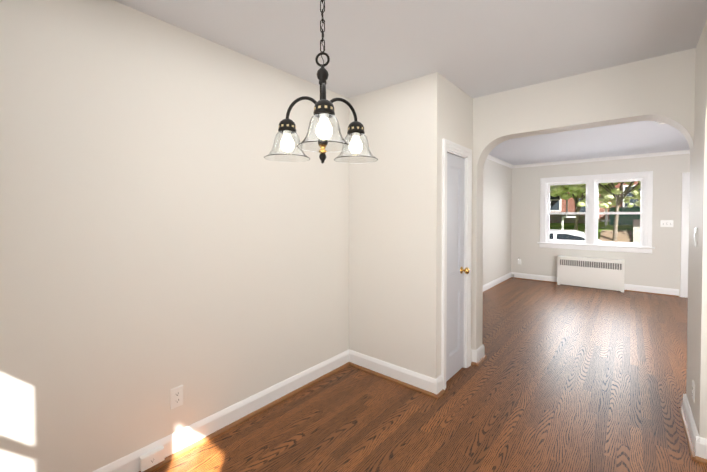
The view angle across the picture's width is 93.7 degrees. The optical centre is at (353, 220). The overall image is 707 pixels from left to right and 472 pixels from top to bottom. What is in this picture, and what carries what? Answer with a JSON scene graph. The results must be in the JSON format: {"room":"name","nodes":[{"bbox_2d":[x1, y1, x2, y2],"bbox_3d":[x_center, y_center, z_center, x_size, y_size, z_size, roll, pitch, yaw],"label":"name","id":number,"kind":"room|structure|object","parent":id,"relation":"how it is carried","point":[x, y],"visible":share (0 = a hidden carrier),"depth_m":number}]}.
{"room":"dining room","nodes":[
{"label":"dining room","id":0,"kind":"room"},
{"bbox_2d":[0,0,511,471],"bbox_3d":[0.762,0.082,4.143,0.160,2.440,8.620,1,1,40],"label":"wall","id":1,"kind":"structure","parent":0,"point":[166,226],"depth_m":1.78},
{"bbox_2d":[170,385,182,408],"bbox_3d":[-1.012,1.014,1.901,0.009,0.115,0.070,1,1,40],"label":"outlet","id":2,"kind":"object","parent":1,"relation":"attached to","point":[176,396],"visible":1,"depth_m":1.90},
{"bbox_2d":[93,350,348,471],"bbox_3d":[-0.913,1.274,2.004,0.035,0.125,2.760,1,1,40],"label":"baseboard","id":3,"kind":"structure","parent":1,"relation":"attached to","point":[185,439],"depth_m":2.13},
{"bbox_2d":[139,446,164,471],"bbox_3d":[-1.079,1.278,1.778,0.036,0.068,0.112,1,1,40],"label":"electrical outlet box","id":4,"kind":"object","parent":3,"relation":"attached to","point":[150,459],"visible":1,"depth_m":1.76},
{"bbox_2d":[483,272,512,292],"bbox_3d":[2.006,1.218,5.500,0.035,0.125,4.530,1,1,40],"label":"baseboard","id":5,"kind":"structure","parent":1,"relation":"attached to","point":[498,281],"depth_m":6.42},
{"bbox_2d":[487,155,513,167],"bbox_3d":[2.014,-1.131,5.456,0.055,0.055,4.530,1,1,40],"label":"crown molding","id":6,"kind":"structure","parent":1,"relation":"attached to","point":[494,159],"depth_m":6.46},
{"bbox_2d":[114,0,706,164],"bbox_3d":[2.458,-1.189,2.674,5.100,0.150,8.770,1,1,40],"label":"ceiling","id":7,"kind":"structure","parent":0,"point":[475,48],"depth_m":2.03},
{"bbox_2d":[264,0,377,163],"bbox_3d":[-0.132,-0.671,1.468,0.516,0.848,0.510,1,1,40],"label":"chandelier","id":8,"kind":"object","parent":7,"relation":"hanging from","point":[323,136],"visible":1,"depth_m":1.43},
{"bbox_2d":[349,72,472,378],"bbox_3d":[0.526,0.100,3.057,0.870,2.440,0.730,1,1,40],"label":"wall","id":9,"kind":"structure","parent":0,"point":[395,253],"depth_m":2.71},
{"bbox_2d":[349,349,444,398],"bbox_3d":[0.317,1.262,2.752,0.845,0.125,0.035,1,1,40],"label":"baseboard","id":10,"kind":"structure","parent":9,"relation":"attached to","point":[430,386],"depth_m":2.71},
{"bbox_2d":[441,139,471,389],"bbox_3d":[0.839,0.345,2.819,0.120,1.958,0.576,1,1,40],"label":"trim","id":11,"kind":"structure","parent":9,"relation":"attached to","point":[450,147],"depth_m":2.94},
{"bbox_2d":[446,153,468,381],"bbox_3d":[0.870,0.382,2.795,0.103,1.860,0.404,1,1,40],"label":"closet door","id":12,"kind":"structure","parent":9,"relation":"in","point":[456,270],"depth_m":2.83},
{"bbox_2d":[150,279,706,471],"bbox_3d":[2.458,1.385,2.716,5.100,0.120,8.770,1,1,40],"label":"floor","id":13,"kind":"structure","parent":0,"point":[564,378],"depth_m":2.35},
{"bbox_2d":[557,255,624,291],"bbox_3d":[4.460,0.986,6.263,1.020,0.565,0.185,1,1,40],"label":"radiator cover","id":14,"kind":"object","parent":13,"relation":"on","point":[601,273],"visible":1,"depth_m":6.17},
{"bbox_2d":[471,48,695,404],"bbox_3d":[2.173,0.112,2.275,4.400,2.440,0.180,1,1,40],"label":"wall","id":15,"kind":"structure","parent":0,"point":[660,88],"depth_m":2.50},
{"bbox_2d":[471,344,486,359],"bbox_3d":[0.939,1.251,3.465,0.885,0.125,0.035,1,1,40],"label":"baseboard","id":16,"kind":"structure","parent":15,"relation":"attached to","point":[479,354],"depth_m":3.09},
{"bbox_2d":[511,154,689,296],"bbox_3d":[5.204,0.054,5.906,4.720,2.440,0.220,1,1,40],"label":"wall","id":17,"kind":"structure","parent":0,"point":[660,266],"depth_m":6.00},
{"bbox_2d":[537,171,654,253],"bbox_3d":[4.586,-0.149,6.380,1.800,1.435,0.280,1,1,40],"label":"window","id":18,"kind":"structure","parent":17,"relation":"in","point":[591,213],"depth_m":6.30},
{"bbox_2d":[513,272,678,296],"bbox_3d":[4.466,1.204,6.374,2.570,0.125,0.035,1,1,40],"label":"baseboard","id":19,"kind":"structure","parent":17,"relation":"attached to","point":[627,287],"depth_m":5.92},
{"bbox_2d":[514,150,689,167],"bbox_3d":[5.108,-1.137,5.787,4.260,0.055,0.055,1,1,40],"label":"crown molding","id":20,"kind":"structure","parent":17,"relation":"attached to","point":[682,151],"depth_m":6.12},
{"bbox_2d":[660,220,673,226],"bbox_3d":[5.335,0.053,5.642,0.162,0.115,0.017,1,1,40],"label":"light switch","id":21,"kind":"object","parent":17,"relation":"attached to","point":[666,223],"visible":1,"depth_m":5.65},
{"bbox_2d":[680,172,689,297],"bbox_3d":[5.934,0.247,5.285,1.030,2.075,0.242,1,1,40],"label":"door frame","id":22,"kind":"structure","parent":17,"relation":"attached to","point":[684,234],"depth_m":5.50},
{"bbox_2d":[690,20,706,438],"bbox_3d":[1.127,0.137,0.758,0.140,2.440,3.490,1,1,40],"label":"wall","id":23,"kind":"structure","parent":0,"point":[698,375],"depth_m":1.91},
{"bbox_2d":[678,394,704,463],"bbox_3d":[2.097,1.273,2.074,0.035,0.125,0.595,1,1,40],"label":"baseboard","id":24,"kind":"structure","parent":23,"relation":"attached to","point":[696,444],"depth_m":1.97},
{"bbox_2d":[692,380,694,402],"bbox_3d":[2.080,1.046,2.029,0.009,0.115,0.070,1,1,40],"label":"outlet","id":25,"kind":"object","parent":23,"relation":"attached to","point":[693,391],"visible":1,"depth_m":2.01},
{"bbox_2d":[694,228,697,246],"bbox_3d":[2.079,0.102,2.015,0.012,0.115,0.070,1,1,40],"label":"light switch","id":26,"kind":"object","parent":23,"relation":"attached to","point":[695,237],"visible":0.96,"depth_m":1.99},
{"label":"outside","id":27,"kind":"structure","parent":0,"visible":0},
{"bbox_2d":[550,222,632,241],"bbox_3d":[13.153,1.101,11.076,70.000,1.820,17.880,1,1,40],"label":"street","id":28,"kind":"structure","parent":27,"point":[622,235],"depth_m":16.44},
{"bbox_2d":[561,216,575,229],"bbox_3d":[10.886,0.340,16.775,0.600,1.120,0.080,1,1,40],"label":"sign post","id":29,"kind":"object","parent":28,"relation":"on","point":[562,227],"depth_m":16.90},
{"bbox_2d":[549,229,600,240],"bbox_3d":[6.259,1.016,10.072,4.500,1.416,1.775,1,1,40],"label":"car","id":30,"kind":"object","parent":28,"relation":"on","point":[570,235],"depth_m":9.31},
{"bbox_2d":[550,181,640,242],"bbox_3d":[17.921,-2.590,16.729,70.000,8.620,13.000,1,1,40],"label":"houses","id":31,"kind":"structure","parent":28,"relation":"on","point":[560,205],"depth_m":18.96},
{"bbox_2d":[550,181,640,240],"bbox_3d":[13.287,-1.867,13.734,11.260,5.839,5.541,1,1,40],"label":"trees","id":32,"kind":"object","parent":28,"relation":"on","point":[607,192],"depth_m":15.42}
]}

